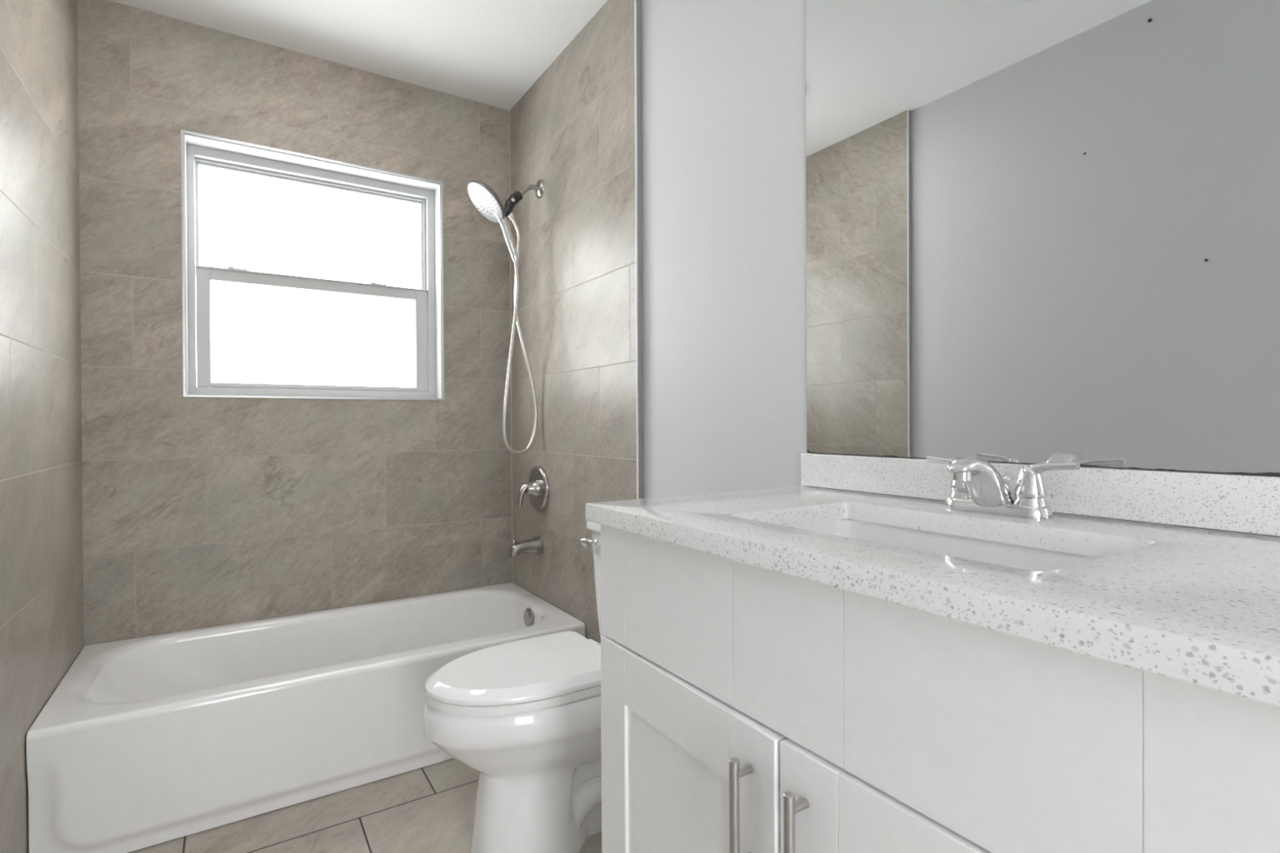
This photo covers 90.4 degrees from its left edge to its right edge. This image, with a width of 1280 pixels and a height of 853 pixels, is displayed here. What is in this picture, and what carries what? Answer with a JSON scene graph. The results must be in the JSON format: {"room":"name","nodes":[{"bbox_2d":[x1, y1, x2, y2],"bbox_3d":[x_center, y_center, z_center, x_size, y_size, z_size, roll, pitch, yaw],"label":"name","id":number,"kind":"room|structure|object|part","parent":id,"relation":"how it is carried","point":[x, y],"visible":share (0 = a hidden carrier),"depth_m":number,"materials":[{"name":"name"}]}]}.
{"room":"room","nodes":[
{"label":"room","id":0,"kind":"room"},
{"bbox_2d":[0,0,84,852],"bbox_3d":[-0.738,-0.165,0.256,0.145,2.472,4.199,0,0,-33],"label":"wall","id":1,"kind":"structure","parent":0,"point":[42,637],"depth_m":1.58,"materials":[{"name":"tile"}]},
{"bbox_2d":[77,0,512,645],"bbox_3d":[-1.242,-0.176,2.531,1.760,2.472,0.170,0,0,-33],"label":"wall","id":2,"kind":"structure","parent":0,"point":[198,512],"depth_m":2.32,"materials":[{"name":"tile"}]},
{"bbox_2d":[180,129,444,400],"bbox_3d":[-1.212,-0.569,2.450,0.901,0.925,0.009,0,0,-33],"label":"trim","id":3,"kind":"structure","parent":2,"relation":"attached to","point":[182,131],"depth_m":2.37,"materials":[{"name":"plastic"}]},
{"bbox_2d":[183,133,442,399],"bbox_3d":[-1.258,-0.569,2.520,0.886,0.910,0.159,0,0,-33],"label":"window","id":4,"kind":"structure","parent":2,"relation":"in","point":[198,151],"depth_m":2.49,"materials":[{"name":"grey plastic"}]},
{"bbox_3d":[-1.288,-0.773,2.558,0.823,0.423,0.032,0,0,-33],"label":"sash","id":5,"kind":"part","parent":4,"relation":"part of","materials":[{"name":"grey plastic"}]},
{"bbox_3d":[-1.270,-0.368,2.535,0.821,0.439,0.028,0,0,-33],"label":"sash","id":6,"kind":"part","parent":4,"relation":"part of","materials":[{"name":"grey plastic"}]},
{"bbox_2d":[109,0,608,110],"bbox_3d":[-0.082,-1.466,0.711,1.760,0.120,4.500,0,0,-33],"label":"ceiling","id":7,"kind":"structure","parent":0,"point":[491,52],"depth_m":2.27,"materials":[{"name":"white paint"}]},
{"bbox_2d":[128,758,601,852],"bbox_3d":[-0.069,1.126,0.727,1.760,0.120,4.500,0,0,-33],"label":"floor","id":8,"kind":"structure","parent":0,"point":[431,808],"depth_m":1.70,"materials":[{"name":"tile"}]},
{"bbox_2d":[26,582,585,852],"bbox_3d":[-0.999,0.884,2.168,1.464,0.351,0.703,0,0,-33],"label":"bathtub","id":9,"kind":"object","parent":8,"relation":"on","point":[143,742],"visible":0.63,"depth_m":1.81,"materials":[{"name":"white ceramic"}]},
{"bbox_3d":[-0.445,0.761,2.530,0.019,0.072,0.072,0,0,-33],"label":"overflow plate","id":10,"kind":"part","parent":9,"relation":"part of","materials":[{"name":"silver metal"}]},
{"bbox_2d":[423,520,604,852],"bbox_3d":[-0.212,0.663,1.657,0.684,0.795,0.388,0,0,-33],"label":"toilet","id":11,"kind":"object","parent":8,"relation":"on","point":[525,714],"visible":0.67,"depth_m":1.51,"materials":[{"name":"white ceramic"}]},
{"bbox_3d":[-0.244,0.854,1.636,0.605,0.414,0.364,0,0,-33],"label":"bowl","id":12,"kind":"part","parent":11,"relation":"part of","materials":[{"name":"white ceramic"}]},
{"bbox_3d":[-0.301,0.607,1.599,0.463,0.029,0.355,0,0,-33],"label":"lid","id":13,"kind":"part","parent":11,"relation":"part of","materials":[{"name":"white plastic"}]},
{"bbox_3d":[-0.300,0.634,1.600,0.461,0.022,0.349,0,0,-33],"label":"seat","id":14,"kind":"part","parent":11,"relation":"part of","materials":[{"name":"white plastic"}]},
{"bbox_3d":[-0.146,0.340,1.851,0.063,0.028,0.030,0,0,9],"label":"flush lever","id":15,"kind":"part","parent":11,"relation":"part of","materials":[{"name":"silver metal"}]},
{"bbox_3d":[-0.001,0.284,1.791,0.178,0.042,0.388,0,0,-33],"label":"tank lid","id":16,"kind":"part","parent":11,"relation":"part of","materials":[{"name":"white ceramic"}]},
{"bbox_3d":[0.004,0.475,1.795,0.164,0.336,0.364,0,0,-33],"label":"tank","id":17,"kind":"part","parent":11,"relation":"part of","materials":[{"name":"white ceramic"}]},
{"bbox_2d":[600,524,1279,852],"bbox_3d":[0.378,0.615,0.892,0.577,0.896,0.886,0,0,-33],"label":"vanity cabinet","id":18,"kind":"object","parent":8,"relation":"on","point":[745,708],"visible":0.92,"depth_m":0.65,"materials":[{"name":"white paint"}]},
{"bbox_3d":[0.054,0.660,0.949,0.018,0.577,0.440,0,0,-32],"label":"door","id":19,"kind":"part","parent":18,"relation":"part of","materials":[{"name":"white paint"}]},
{"bbox_3d":[0.124,0.487,0.782,0.034,0.160,0.012,0,0,-33],"label":"handle","id":20,"kind":"part","parent":18,"relation":"part of","materials":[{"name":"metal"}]},
{"bbox_3d":[0.175,0.487,0.711,0.034,0.160,0.012,0,0,-33],"label":"handle","id":21,"kind":"part","parent":18,"relation":"part of","materials":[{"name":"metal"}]},
{"bbox_3d":[0.296,0.661,0.576,0.018,0.577,0.441,-1,0,-33],"label":"door","id":22,"kind":"part","parent":18,"relation":"part of","materials":[{"name":"white paint"}]},
{"bbox_2d":[585,485,1279,707],"bbox_3d":[0.391,0.151,0.885,0.558,0.031,0.942,0,0,-33],"label":"countertop","id":23,"kind":"structure","parent":18,"relation":"on","point":[1198,606],"depth_m":0.62,"materials":[{"name":"white stone"}]},
{"bbox_2d":[791,519,1098,571],"bbox_3d":[0.374,0.235,0.868,0.322,0.135,0.495,0,0,-33],"label":"sink","id":24,"kind":"object","parent":23,"relation":"in","point":[1029,558],"visible":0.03,"depth_m":0.97,"materials":[{"name":"white ceramic"}]},
{"bbox_2d":[926,454,1079,519],"bbox_3d":[0.555,0.089,0.992,0.172,0.089,0.172,0,0,12],"label":"faucet","id":25,"kind":"object","parent":23,"relation":"on","point":[976,486],"visible":1,"depth_m":0.94,"materials":[{"name":"silver metal"}]},
{"bbox_3d":[0.517,0.076,1.053,0.042,0.056,0.085,0,0,-33],"label":"lever handle","id":26,"kind":"part","parent":25,"relation":"part of","materials":[{"name":"silver metal"}]},
{"bbox_3d":[0.520,0.087,0.969,0.141,0.084,0.058,0,0,-33],"label":"spout","id":27,"kind":"part","parent":25,"relation":"part of","materials":[{"name":"silver metal"}]},
{"bbox_3d":[0.556,0.119,0.992,0.055,0.029,0.158,0,0,-33],"label":"plate","id":28,"kind":"part","parent":25,"relation":"part of","materials":[{"name":"silver metal"}]},
{"bbox_3d":[0.584,0.102,1.010,0.010,0.044,0.010,0,0,-33],"label":"lift rod","id":29,"kind":"part","parent":25,"relation":"part of","materials":[{"name":"silver metal"}]},
{"bbox_3d":[0.595,0.077,0.931,0.042,0.056,0.085,0,0,-33],"label":"lever handle","id":30,"kind":"part","parent":25,"relation":"part of","materials":[{"name":"silver metal"}]},
{"bbox_2d":[510,0,1279,643],"bbox_3d":[0.620,-0.176,1.131,0.145,2.472,4.199,0,0,-33],"label":"wall","id":31,"kind":"structure","parent":0,"point":[724,189],"depth_m":1.90,"materials":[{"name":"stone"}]},
{"bbox_2d":[467,179,544,453],"bbox_3d":[-0.524,-0.443,2.499,0.294,1.108,0.181,0,0,-33],"label":"shower","id":32,"kind":"object","parent":31,"relation":"attached to","point":[483,197],"visible":1,"depth_m":2.49,"materials":[{"name":"silver metal"}]},
{"bbox_3d":[-0.530,-0.769,2.482,0.101,0.178,0.032,0,0,-24],"label":"handle","id":33,"kind":"part","parent":32,"relation":"part of","materials":[{"name":"silver metal"}]},
{"bbox_2d":[509,537,542,559],"bbox_3d":[-0.466,0.491,2.575,0.125,0.076,0.072,0,0,-33],"label":"tub spout","id":34,"kind":"object","parent":31,"relation":"attached to","point":[534,545],"visible":1,"depth_m":2.56,"materials":[{"name":"silver metal"}]},
{"bbox_2d":[516,466,549,511],"bbox_3d":[-0.450,0.253,2.574,0.100,0.184,0.184,0,0,-33],"label":"shower valve","id":35,"kind":"object","parent":31,"relation":"attached to","point":[537,487],"visible":1,"depth_m":2.56,"materials":[{"name":"silver metal"}]},
{"bbox_3d":[-0.467,0.273,2.563,0.061,0.095,0.038,0,0,-33],"label":"lever","id":36,"kind":"part","parent":35,"relation":"part of","materials":[{"name":"silver metal"}]},
{"bbox_2d":[634,0,644,498],"bbox_3d":[0.000,-0.178,1.981,0.026,2.471,0.004,0,0,-33],"label":"trim","id":37,"kind":"structure","parent":31,"relation":"attached to","point":[637,3],"depth_m":1.98,"materials":[{"name":"silver metal"}]},
{"bbox_2d":[800,453,1279,536],"bbox_3d":[0.620,0.097,1.032,0.012,0.072,0.942,0,0,-33],"label":"backsplash","id":38,"kind":"structure","parent":31,"relation":"attached to","point":[1247,504],"depth_m":0.92,"materials":[{"name":"white stone"}]},
{"bbox_2d":[805,0,1279,475],"bbox_3d":[0.621,-0.470,1.033,0.005,1.061,0.918,0,0,-33],"label":"mirror","id":39,"kind":"object","parent":31,"relation":"attached to","point":[1037,231],"visible":1,"depth_m":1.00,"materials":[{"name":"silver mirror"}]}
]}

